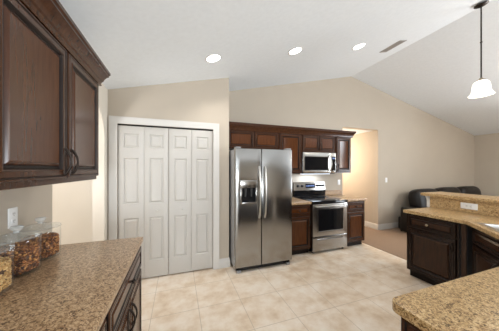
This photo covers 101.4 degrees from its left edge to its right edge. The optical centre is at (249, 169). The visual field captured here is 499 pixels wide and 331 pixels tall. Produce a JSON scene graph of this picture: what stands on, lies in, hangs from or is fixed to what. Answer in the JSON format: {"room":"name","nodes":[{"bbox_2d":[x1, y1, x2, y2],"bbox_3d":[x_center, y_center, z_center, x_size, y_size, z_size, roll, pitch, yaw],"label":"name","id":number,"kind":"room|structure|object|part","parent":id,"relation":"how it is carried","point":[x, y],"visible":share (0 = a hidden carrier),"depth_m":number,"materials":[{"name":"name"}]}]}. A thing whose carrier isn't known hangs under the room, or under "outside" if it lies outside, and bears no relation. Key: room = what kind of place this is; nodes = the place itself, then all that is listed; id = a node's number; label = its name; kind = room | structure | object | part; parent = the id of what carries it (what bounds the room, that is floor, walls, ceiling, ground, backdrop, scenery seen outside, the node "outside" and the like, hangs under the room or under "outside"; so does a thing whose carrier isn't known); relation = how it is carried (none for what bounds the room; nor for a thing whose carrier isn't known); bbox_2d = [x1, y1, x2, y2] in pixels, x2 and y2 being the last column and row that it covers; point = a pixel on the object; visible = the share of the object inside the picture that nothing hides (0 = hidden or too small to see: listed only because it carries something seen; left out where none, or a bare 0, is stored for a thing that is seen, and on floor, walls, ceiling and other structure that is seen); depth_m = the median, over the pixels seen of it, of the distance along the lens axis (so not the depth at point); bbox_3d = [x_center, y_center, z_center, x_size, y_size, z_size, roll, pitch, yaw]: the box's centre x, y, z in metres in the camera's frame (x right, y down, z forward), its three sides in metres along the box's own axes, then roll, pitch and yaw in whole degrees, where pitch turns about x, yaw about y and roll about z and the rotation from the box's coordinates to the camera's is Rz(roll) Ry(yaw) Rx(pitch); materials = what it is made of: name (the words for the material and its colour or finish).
{"room":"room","nodes":[
{"label":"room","id":0,"kind":"room"},
{"bbox_2d":[0,184,51,246],"bbox_3d":[-0.374,0.255,-1.963,0.120,2.479,7.540,0,0,-19],"label":"wall","id":1,"kind":"structure","parent":0,"point":[34,204],"depth_m":1.34,"materials":[{"name":"beige paint"}]},
{"bbox_2d":[8,207,17,228],"bbox_3d":[-1.419,0.289,1.226,0.009,0.118,0.074,0,0,-19],"label":"wall outlet","id":2,"kind":"object","parent":1,"relation":"attached to","point":[12,212],"visible":1,"depth_m":1.22,"materials":[{"name":"white plastic"}]},
{"bbox_2d":[0,0,98,189],"bbox_3d":[-1.140,-0.298,1.040,0.409,0.745,0.975,0,0,-19],"label":"upper cabinet","id":3,"kind":"object","parent":1,"relation":"attached to","point":[49,104],"visible":0.99,"depth_m":0.89,"materials":[{"name":"brown wood"}]},
{"bbox_3d":[-0.913,-0.296,0.874,0.022,0.689,0.477,0,0,-19],"label":"door","id":4,"kind":"part","parent":3,"relation":"part of","materials":[{"name":"brown wood"}]},
{"bbox_2d":[20,0,110,85],"bbox_3d":[-1.143,-0.706,1.077,0.423,0.125,1.047,0,0,-19],"label":"crown molding","id":5,"kind":"structure","parent":3,"relation":"on","point":[51,14],"depth_m":1.06,"materials":[{"name":"brown wood"}]},
{"bbox_3d":[-0.957,-0.041,1.080,0.036,0.147,0.018,0,0,-19],"label":"handle","id":6,"kind":"part","parent":3,"relation":"part of","materials":[{"name":"brown metal"}]},
{"bbox_3d":[-0.982,-0.041,1.150,0.036,0.147,0.018,0,0,-19],"label":"handle","id":7,"kind":"part","parent":3,"relation":"part of","materials":[{"name":"brown metal"}]},
{"bbox_3d":[-1.070,-0.296,1.324,0.022,0.689,0.448,0,0,-19],"label":"door","id":8,"kind":"part","parent":3,"relation":"part of","materials":[{"name":"brown wood"}]},
{"bbox_2d":[52,180,91,244],"bbox_3d":[-2.804,0.254,2.781,1.539,2.440,0.100,0,0,-19],"label":"wall","id":9,"kind":"structure","parent":0,"point":[71,201],"depth_m":2.85,"materials":[{"name":"beige paint"}]},
{"bbox_2d":[92,83,107,241],"bbox_3d":[-1.685,0.233,2.095,0.120,2.481,0.983,0,0,-19],"label":"wall","id":10,"kind":"structure","parent":0,"point":[100,184],"depth_m":2.45,"materials":[{"name":"beige paint"}]},
{"bbox_2d":[108,78,228,258],"bbox_3d":[-1.124,0.041,2.865,1.687,2.866,0.100,0,0,-19],"label":"wall","id":11,"kind":"structure","parent":0,"point":[206,101],"depth_m":2.91,"materials":[{"name":"beige paint"}]},
{"bbox_2d":[118,125,168,278],"bbox_3d":[-1.405,0.445,2.723,0.603,2.022,0.072,0,0,-19],"label":"door","id":12,"kind":"structure","parent":11,"relation":"in","point":[143,152],"depth_m":2.73,"materials":[{"name":"white paint"}]},
{"bbox_2d":[109,115,218,269],"bbox_3d":[-1.110,0.399,2.803,1.398,2.150,0.026,0,0,-19],"label":"trim","id":13,"kind":"structure","parent":11,"relation":"attached to","point":[113,120],"depth_m":2.74,"materials":[{"name":"white paint"}]},
{"bbox_2d":[118,124,212,130],"bbox_3d":[-1.125,-0.581,2.844,1.220,0.013,0.038,0,0,-19],"label":"trim","id":14,"kind":"structure","parent":11,"relation":"attached to","point":[118,124],"depth_m":2.80,"materials":[{"name":"black metal"}]},
{"bbox_2d":[169,129,212,273],"bbox_3d":[-0.830,0.445,2.924,0.603,2.022,0.072,0,0,-19],"label":"door","id":15,"kind":"structure","parent":11,"relation":"in","point":[190,151],"depth_m":2.92,"materials":[{"name":"white paint"}]},
{"bbox_2d":[59,0,498,135],"bbox_3d":[3.551,-1.586,1.388,9.820,1.280,11.520,0,0,-19],"label":"ceiling","id":16,"kind":"structure","parent":0,"point":[434,71],"depth_m":2.57,"materials":[{"name":"white paint"}]},
{"bbox_2d":[205,54,220,61],"bbox_3d":[-0.425,-1.307,2.406,0.184,0.049,0.189,0,0,-25],"label":"recessed light","id":17,"kind":"object","parent":16,"relation":"in","point":[214,57],"visible":1,"depth_m":2.39,"materials":[{"name":"white paint"}]},
{"bbox_2d":[288,47,302,54],"bbox_3d":[0.607,-1.569,2.708,0.184,0.049,0.189,0,0,-25],"label":"recessed light","id":18,"kind":"object","parent":16,"relation":"in","point":[296,50],"visible":1,"depth_m":2.69,"materials":[{"name":"white paint"}]},
{"bbox_2d":[352,43,365,49],"bbox_3d":[1.633,-1.832,3.047,0.184,0.049,0.189,0,0,-25],"label":"recessed light","id":19,"kind":"object","parent":16,"relation":"in","point":[361,45],"visible":1,"depth_m":3.03,"materials":[{"name":"white paint"}]},
{"bbox_2d":[379,40,406,52],"bbox_3d":[2.361,-2.024,3.367,0.156,0.045,0.350,0,0,-19],"label":"ceiling vent","id":20,"kind":"object","parent":16,"relation":"in","point":[400,41],"visible":1,"depth_m":3.34,"materials":[{"name":"grey metal"}]},
{"bbox_2d":[467,0,495,97],"bbox_3d":[2.916,-1.513,2.570,0.236,1.159,0.236,0,0,-19],"label":"pendant light","id":21,"kind":"object","parent":16,"relation":"hanging from","point":[481,87],"visible":1,"depth_m":2.56,"materials":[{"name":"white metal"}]},
{"bbox_3d":[2.916,-1.023,2.570,0.236,0.178,0.236,0,0,-19],"label":"lamp shade","id":22,"kind":"part","parent":21,"relation":"part of","materials":[{"name":"white glass"}]},
{"bbox_3d":[2.916,-1.598,2.570,0.024,0.900,0.024,0,0,-19],"label":"rod","id":23,"kind":"part","parent":21,"relation":"part of","materials":[{"name":"brown metal"}]},
{"bbox_2d":[141,243,432,330],"bbox_3d":[0.379,1.524,0.281,6.100,0.100,11.520,0,0,-19],"label":"floor","id":24,"kind":"structure","parent":0,"point":[349,288],"depth_m":2.40,"materials":[{"name":"tile"}]},
{"bbox_2d":[99,319,105,330],"bbox_3d":[-0.756,1.038,0.368,0.690,0.872,0.857,0,0,-19],"label":"base cabinet","id":25,"kind":"object","parent":24,"relation":"on","point":[103,326],"visible":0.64,"depth_m":0.83,"materials":[{"name":"brown wood"}]},
{"bbox_2d":[105,246,140,330],"bbox_3d":[-1.039,1.038,1.180,0.690,0.872,0.857,0,0,-19],"label":"base cabinet","id":26,"kind":"object","parent":24,"relation":"on","point":[124,314],"visible":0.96,"depth_m":1.25,"materials":[{"name":"brown wood"}]},
{"bbox_2d":[0,237,142,330],"bbox_3d":[-0.912,0.580,0.772,0.662,0.040,1.740,0,0,-19],"label":"countertop","id":27,"kind":"structure","parent":26,"relation":"on","point":[75,288],"depth_m":0.95,"materials":[{"name":"brown stone"}]},
{"bbox_2d":[4,242,14,285],"bbox_3d":[-1.196,0.432,0.912,0.198,0.254,0.198,0,0,-19],"label":"glass jar","id":28,"kind":"object","parent":27,"relation":"on","point":[4,242],"visible":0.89,"depth_m":0.98,"materials":[{"name":"clear glass"}]},
{"bbox_2d":[0,257,11,291],"bbox_3d":[-1.195,0.484,0.912,0.179,0.133,0.178,0,0,-19],"label":"cereal","id":29,"kind":"object","parent":28,"relation":"in","point":[5,265],"visible":1,"depth_m":0.94,"materials":[{"name":"beige food"}]},
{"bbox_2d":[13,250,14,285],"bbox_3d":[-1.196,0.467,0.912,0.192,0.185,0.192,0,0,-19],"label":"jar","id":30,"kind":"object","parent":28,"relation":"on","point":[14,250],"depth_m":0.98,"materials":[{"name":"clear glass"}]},
{"bbox_3d":[-0.687,1.079,1.084,0.022,0.545,0.404,0,0,-19],"label":"door","id":31,"kind":"part","parent":26,"relation":"part of","materials":[{"name":"brown wood"}]},
{"bbox_3d":[-0.721,0.929,1.259,0.036,0.147,0.018,0,0,-19],"label":"handle","id":32,"kind":"part","parent":26,"relation":"part of","materials":[{"name":"brown metal"}]},
{"bbox_3d":[-0.742,0.929,1.319,0.036,0.147,0.018,0,0,-19],"label":"handle","id":33,"kind":"part","parent":26,"relation":"part of","materials":[{"name":"brown metal"}]},
{"bbox_3d":[-0.824,1.079,1.474,0.022,0.545,0.403,0,0,-19],"label":"door","id":34,"kind":"part","parent":26,"relation":"part of","materials":[{"name":"brown wood"}]},
{"bbox_2d":[229,147,291,273],"bbox_3d":[0.112,0.576,3.354,0.908,1.795,0.872,0,0,-19],"label":"refrigerator","id":35,"kind":"object","parent":24,"relation":"on","point":[260,180],"visible":0.98,"depth_m":3.01,"materials":[{"name":"grey metal"}]},
{"bbox_3d":[-0.022,0.549,2.958,0.395,1.700,0.070,0,0,-19],"label":"freezer door","id":36,"kind":"part","parent":35,"relation":"part of","materials":[{"name":"metal"}]},
{"bbox_3d":[-0.016,0.336,2.948,0.121,0.120,0.038,0,0,-19],"label":"dispenser lever","id":37,"kind":"part","parent":35,"relation":"part of","materials":[{"name":"black plastic"}]},
{"bbox_3d":[-0.006,0.324,2.920,0.258,0.338,0.012,0,0,-19],"label":"dispenser frame","id":38,"kind":"part","parent":35,"relation":"part of","materials":[{"name":"metal"}]},
{"bbox_3d":[0.153,0.332,2.944,0.027,0.761,0.072,0,0,-19],"label":"handle","id":39,"kind":"part","parent":35,"relation":"part of","materials":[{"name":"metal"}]},
{"bbox_3d":[0.234,0.332,2.973,0.027,0.761,0.072,0,0,-19],"label":"handle","id":40,"kind":"part","parent":35,"relation":"part of","materials":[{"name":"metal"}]},
{"bbox_3d":[0.409,0.549,3.109,0.507,1.700,0.070,0,0,-19],"label":"door","id":41,"kind":"part","parent":35,"relation":"part of","materials":[{"name":"metal"}]},
{"bbox_2d":[292,204,309,254],"bbox_3d":[0.738,1.038,3.748,0.485,0.872,0.691,0,0,-19],"label":"base cabinet","id":42,"kind":"object","parent":24,"relation":"on","point":[300,213],"visible":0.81,"depth_m":3.47,"materials":[{"name":"brown wood"}]},
{"bbox_3d":[0.837,0.706,3.463,0.445,0.163,0.022,0,0,-19],"label":"drawer","id":43,"kind":"part","parent":42,"relation":"part of","materials":[{"name":"brown wood"}]},
{"bbox_3d":[0.837,1.079,3.463,0.445,0.545,0.022,0,0,-19],"label":"door","id":44,"kind":"part","parent":42,"relation":"part of","materials":[{"name":"brown wood"}]},
{"bbox_2d":[292,197,311,204],"bbox_3d":[0.733,0.528,3.758,0.492,0.144,0.673,0,0,-19],"label":"countertop","id":45,"kind":"structure","parent":42,"relation":"on","point":[295,201],"depth_m":3.52,"materials":[{"name":"brown stone"}]},
{"bbox_2d":[293,181,347,252],"bbox_3d":[1.347,0.866,3.917,0.760,1.214,0.723,0,0,-19],"label":"range","id":46,"kind":"object","parent":24,"relation":"on","point":[328,214],"visible":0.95,"depth_m":3.66,"materials":[{"name":"silver metal"}]},
{"bbox_3d":[1.253,0.339,4.201,0.230,0.089,0.016,0,0,-19],"label":"display panel","id":47,"kind":"part","parent":46,"relation":"part of","materials":[{"name":"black glass"}]},
{"bbox_2d":[294,195,347,204],"bbox_3d":[1.349,0.579,3.911,0.760,0.055,0.610,0,0,-19],"label":"cooktop","id":48,"kind":"object","parent":46,"relation":"in","point":[315,199],"depth_m":3.74,"materials":[{"name":"black glass"}]},
{"bbox_3d":[1.438,1.304,3.656,0.754,0.251,0.036,0,0,-19],"label":"storage drawer","id":49,"kind":"part","parent":46,"relation":"part of","materials":[{"name":"metal"}]},
{"bbox_3d":[1.439,0.890,3.654,0.754,0.564,0.040,0,0,-19],"label":"oven door","id":50,"kind":"part","parent":46,"relation":"part of","materials":[{"name":"metal"}]},
{"bbox_3d":[1.456,0.642,3.605,0.660,0.027,0.063,0,0,-19],"label":"handle","id":51,"kind":"part","parent":46,"relation":"part of","materials":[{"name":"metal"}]},
{"bbox_2d":[347,201,364,245],"bbox_3d":[1.919,1.038,4.160,0.462,0.872,0.691,0,0,-19],"label":"base cabinet","id":52,"kind":"object","parent":24,"relation":"on","point":[355,209],"visible":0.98,"depth_m":3.87,"materials":[{"name":"brown wood"}]},
{"bbox_2d":[323,190,366,201],"bbox_3d":[1.928,0.528,4.176,0.496,0.144,0.673,0,0,-19],"label":"countertop","id":53,"kind":"structure","parent":52,"relation":"on","point":[333,193],"depth_m":4.21,"materials":[{"name":"brown stone"}]},
{"bbox_3d":[2.018,0.706,3.876,0.422,0.163,0.022,0,0,-19],"label":"drawer","id":54,"kind":"part","parent":52,"relation":"part of","materials":[{"name":"brown wood"}]},
{"bbox_3d":[2.018,1.079,3.876,0.422,0.545,0.022,0,0,-19],"label":"door","id":55,"kind":"part","parent":52,"relation":"part of","materials":[{"name":"brown wood"}]},
{"bbox_2d":[401,317,421,330],"bbox_3d":[1.316,1.038,0.817,1.276,0.872,0.636,0,0,-19],"label":"base cabinet","id":56,"kind":"object","parent":24,"relation":"on","point":[405,325],"visible":0.02,"depth_m":0.83,"materials":[{"name":"brown wood"}]},
{"bbox_2d":[392,207,498,330],"bbox_3d":[1.748,0.580,1.648,2.673,0.040,2.000,0,0,-19],"label":"countertop","id":57,"kind":"structure","parent":56,"relation":"on","point":[470,302],"depth_m":0.88,"materials":[{"name":"stone"}]},
{"bbox_2d":[478,223,498,231],"bbox_3d":[2.404,0.646,1.675,0.464,0.186,0.784,0,0,26],"label":"sink","id":58,"kind":"object","parent":57,"relation":"in","point":[495,227],"visible":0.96,"depth_m":2.04,"materials":[{"name":"metal"}]},
{"bbox_2d":[486,224,498,229],"bbox_3d":[2.470,0.647,1.846,0.350,0.184,0.334,0,0,26],"label":"basin","id":59,"kind":"object","parent":58,"relation":"in","point":[494,226],"depth_m":2.04,"materials":[{"name":"metal"}]},
{"bbox_2d":[407,213,472,285],"bbox_3d":[2.499,1.038,2.647,0.591,0.872,0.560,0,0,-19],"label":"base cabinet","id":60,"kind":"object","parent":24,"relation":"on","point":[433,245],"visible":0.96,"depth_m":2.51,"materials":[{"name":"brown wood"}]},
{"bbox_3d":[2.262,0.706,2.564,0.022,0.163,0.516,0,0,-19],"label":"drawer","id":61,"kind":"part","parent":60,"relation":"part of","materials":[{"name":"brown wood"}]},
{"bbox_3d":[2.262,1.079,2.564,0.022,0.545,0.516,0,0,-19],"label":"door","id":62,"kind":"part","parent":60,"relation":"part of","materials":[{"name":"brown wood"}]},
{"bbox_2d":[461,224,467,276],"bbox_3d":[2.383,1.038,2.264,0.032,0.872,0.047,0,0,-19],"label":"post","id":63,"kind":"object","parent":24,"relation":"on","point":[464,228],"visible":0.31,"depth_m":2.25,"materials":[{"name":"brown wood"}]},
{"bbox_2d":[472,228,498,273],"bbox_3d":[2.434,1.038,1.672,0.616,0.872,0.930,0,0,26],"label":"base cabinet","id":64,"kind":"object","parent":24,"relation":"on","point":[485,248],"visible":0.39,"depth_m":2.00,"materials":[{"name":"brown wood"}]},
{"bbox_3d":[2.197,0.706,1.786,0.022,0.163,0.870,0,0,26],"label":"drawer","id":65,"kind":"part","parent":64,"relation":"part of","materials":[{"name":"brown wood"}]},
{"bbox_3d":[2.292,1.079,1.984,0.022,0.545,0.432,0,0,26],"label":"door","id":66,"kind":"part","parent":64,"relation":"part of","materials":[{"name":"brown wood"}]},
{"bbox_2d":[229,77,473,223],"bbox_3d":[3.181,-0.326,5.036,7.873,3.600,0.120,0,0,-19],"label":"wall","id":67,"kind":"structure","parent":0,"point":[414,148],"depth_m":5.01,"materials":[{"name":"beige paint"}]},
{"bbox_2d":[229,130,277,149],"bbox_3d":[0.019,-0.508,3.638,0.945,0.325,0.432,0,0,-19],"label":"upper cabinet","id":68,"kind":"object","parent":67,"relation":"attached to","point":[243,139],"visible":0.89,"depth_m":3.48,"materials":[{"name":"brown wood"}]},
{"bbox_3d":[-0.143,-0.506,3.400,0.442,0.269,0.022,0,0,-19],"label":"door","id":69,"kind":"part","parent":68,"relation":"part of","materials":[{"name":"brown wood"}]},
{"bbox_3d":[0.294,-0.506,3.552,0.443,0.269,0.022,0,0,-19],"label":"door","id":70,"kind":"part","parent":68,"relation":"part of","materials":[{"name":"brown wood"}]},
{"bbox_2d":[278,133,301,172],"bbox_3d":[0.692,-0.298,3.873,0.476,0.745,0.432,0,0,-19],"label":"upper cabinet","id":71,"kind":"object","parent":67,"relation":"attached to","point":[293,142],"visible":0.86,"depth_m":3.73,"materials":[{"name":"brown wood"}]},
{"bbox_2d":[302,135,334,152],"bbox_3d":[1.281,-0.498,4.079,0.768,0.345,0.432,0,0,-19],"label":"upper cabinet","id":72,"kind":"object","parent":67,"relation":"attached to","point":[310,143],"visible":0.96,"depth_m":3.90,"materials":[{"name":"brown wood"}]},
{"bbox_3d":[1.163,-0.496,3.856,0.358,0.289,0.022,0,0,-19],"label":"door","id":73,"kind":"part","parent":72,"relation":"part of","materials":[{"name":"brown wood"}]},
{"bbox_2d":[292,152,335,173],"bbox_3d":[1.290,-0.115,4.054,0.758,0.414,0.460,0,0,-19],"label":"microwave","id":74,"kind":"object","parent":72,"relation":"attached to","point":[312,162],"visible":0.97,"depth_m":3.89,"materials":[{"name":"silver metal"}]},
{"bbox_3d":[1.284,-0.124,3.891,0.640,0.396,0.034,0,0,-19],"label":"door","id":75,"kind":"part","parent":74,"relation":"part of","materials":[{"name":"metal"}]},
{"bbox_3d":[1.643,-0.124,4.016,0.115,0.396,0.036,0,0,-19],"label":"control panel","id":76,"kind":"part","parent":74,"relation":"part of","materials":[{"name":"metal"}]},
{"bbox_3d":[1.513,-0.496,3.978,0.356,0.289,0.022,0,0,-19],"label":"door","id":77,"kind":"part","parent":72,"relation":"part of","materials":[{"name":"brown wood"}]},
{"bbox_2d":[325,190,341,194],"bbox_3d":[1.820,0.508,4.484,0.496,0.104,0.020,0,0,-19],"label":"backsplash","id":78,"kind":"structure","parent":67,"relation":"attached to","point":[327,192],"depth_m":4.48,"materials":[{"name":"brown stone"}]},
{"bbox_2d":[335,137,350,172],"bbox_3d":[1.836,-0.298,4.272,0.404,0.745,0.432,0,0,-19],"label":"upper cabinet","id":79,"kind":"object","parent":67,"relation":"attached to","point":[342,145],"visible":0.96,"depth_m":4.10,"materials":[{"name":"brown wood"}]},
{"bbox_2d":[229,121,355,137],"bbox_3d":[0.835,-0.706,3.914,2.674,0.125,0.447,0,0,-19],"label":"crown molding","id":80,"kind":"structure","parent":79,"relation":"on","point":[238,126],"depth_m":3.66,"materials":[{"name":"brown wood"}]},
{"bbox_2d":[365,221,397,229],"bbox_3d":[4.658,1.405,6.616,4.038,0.138,2.159,0,0,-19],"label":"baseboard","id":81,"kind":"structure","parent":67,"relation":"attached to","point":[367,224],"depth_m":5.06,"materials":[{"name":"white paint"}]},
{"bbox_2d":[343,131,373,222],"bbox_3d":[2.799,0.259,6.044,0.120,2.430,2.033,0,0,-19],"label":"wall","id":82,"kind":"structure","parent":0,"point":[360,182],"depth_m":5.34,"materials":[{"name":"beige paint"}]},
{"bbox_2d":[362,226,406,259],"bbox_3d":[5.723,1.521,2.147,5.219,0.106,11.520,0,0,-19],"label":"floor","id":83,"kind":"structure","parent":0,"point":[393,241],"depth_m":4.21,"materials":[{"name":"beige carpet"}]},
{"bbox_2d":[398,186,481,231],"bbox_3d":[5.256,0.965,5.059,3.400,1.007,0.946,0,0,-19],"label":"sofa","id":84,"kind":"object","parent":83,"relation":"on","point":[416,200],"visible":0.23,"depth_m":4.91,"materials":[{"name":"leather"}]},
{"bbox_3d":[5.257,1.273,5.056,3.300,0.290,0.840,0,0,-19],"label":"frame","id":85,"kind":"part","parent":84,"relation":"part of","materials":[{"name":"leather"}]},
{"bbox_3d":[3.832,1.165,4.495,0.340,0.565,0.800,0,0,-19],"label":"arm","id":86,"kind":"part","parent":84,"relation":"part of","materials":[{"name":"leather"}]},
{"bbox_2d":[408,188,437,207],"bbox_3d":[4.337,0.768,5.052,0.896,0.586,0.350,0,0,-19],"label":"cushion","id":87,"kind":"object","parent":84,"relation":"on","point":[415,198],"depth_m":4.87,"materials":[{"name":"leather"}]},
{"bbox_2d":[435,187,460,192],"bbox_3d":[5.186,0.768,5.349,0.896,0.613,0.353,0,0,-19],"label":"cushion","id":88,"kind":"object","parent":84,"relation":"on","point":[441,189],"depth_m":5.24,"materials":[{"name":"leather"}]},
{"bbox_2d":[456,186,481,194],"bbox_3d":[6.036,0.768,5.646,0.896,0.613,0.353,0,0,-19],"label":"cushion","id":89,"kind":"object","parent":84,"relation":"on","point":[464,189],"depth_m":5.51,"materials":[{"name":"leather"}]},
{"bbox_2d":[474,133,498,195],"bbox_3d":[8.481,0.220,1.980,0.120,2.508,9.146,0,0,-19],"label":"wall","id":90,"kind":"structure","parent":0,"point":[486,147],"depth_m":6.01,"materials":[{"name":"beige paint"}]},
{"bbox_3d":[3.092,0.936,2.098,0.117,1.076,2.122,0,0,-19],"label":"wall","id":91,"kind":"structure","parent":0,"visible":0},
{"bbox_2d":[425,196,429,206],"bbox_3d":[2.667,0.479,3.053,0.054,0.162,0.038,0,0,-19],"label":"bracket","id":92,"kind":"object","parent":91,"relation":"attached to","point":[427,197],"visible":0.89,"depth_m":3.05,"materials":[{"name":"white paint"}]},
{"bbox_2d":[421,192,498,203],"bbox_3d":[3.186,0.375,2.159,0.470,0.042,2.175,0,0,-19],"label":"countertop","id":93,"kind":"structure","parent":91,"relation":"on","point":[461,196],"depth_m":2.72,"materials":[{"name":"stone"}]},
{"bbox_2d":[430,196,498,216],"bbox_3d":[3.020,0.479,2.094,0.020,0.162,2.002,0,0,-19],"label":"backsplash","id":94,"kind":"structure","parent":91,"relation":"attached to","point":[484,208],"depth_m":2.68,"materials":[{"name":"stone"}]},
{"bbox_2d":[461,202,477,209],"bbox_3d":[2.819,0.474,2.624,0.009,0.078,0.165,0,0,-19],"label":"wall outlet","id":95,"kind":"object","parent":94,"relation":"attached to","point":[471,206],"visible":1,"depth_m":2.62,"materials":[{"name":"white plastic"}]},
{"bbox_3d":[-0.497,0.044,3.477,0.100,2.865,0.640,0,0,-19],"label":"wall","id":96,"kind":"structure","parent":0,"visible":0},
{"bbox_2d":[219,258,229,268],"bbox_3d":[-0.422,1.405,3.208,0.165,0.138,0.316,0,0,-19],"label":"baseboard","id":97,"kind":"structure","parent":96,"relation":"attached to","point":[224,262],"depth_m":3.06,"materials":[{"name":"white paint"}]},
{"bbox_3d":[-1.264,0.432,1.108,0.198,0.254,0.198,0,0,-19],"label":"glass jar","id":98,"kind":"object","parent":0,"visible":0},
{"bbox_2d":[0,241,39,275],"bbox_3d":[-1.264,0.480,1.108,0.179,0.141,0.179,0,0,-19],"label":"granola","id":99,"kind":"object","parent":98,"relation":"in","point":[27,253],"visible":0.96,"depth_m":1.08,"materials":[{"name":"brown food"}]},
{"bbox_3d":[-1.332,0.432,1.302,0.198,0.254,0.198,0,0,-19],"label":"glass jar","id":100,"kind":"object","parent":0,"visible":0},
{"bbox_2d":[20,232,59,258],"bbox_3d":[-1.331,0.484,1.302,0.179,0.129,0.178,0,0,-19],"label":"granola","id":101,"kind":"object","parent":100,"relation":"in","point":[49,242],"visible":0.66,"depth_m":1.28,"materials":[{"name":"brown food"}]}
]}

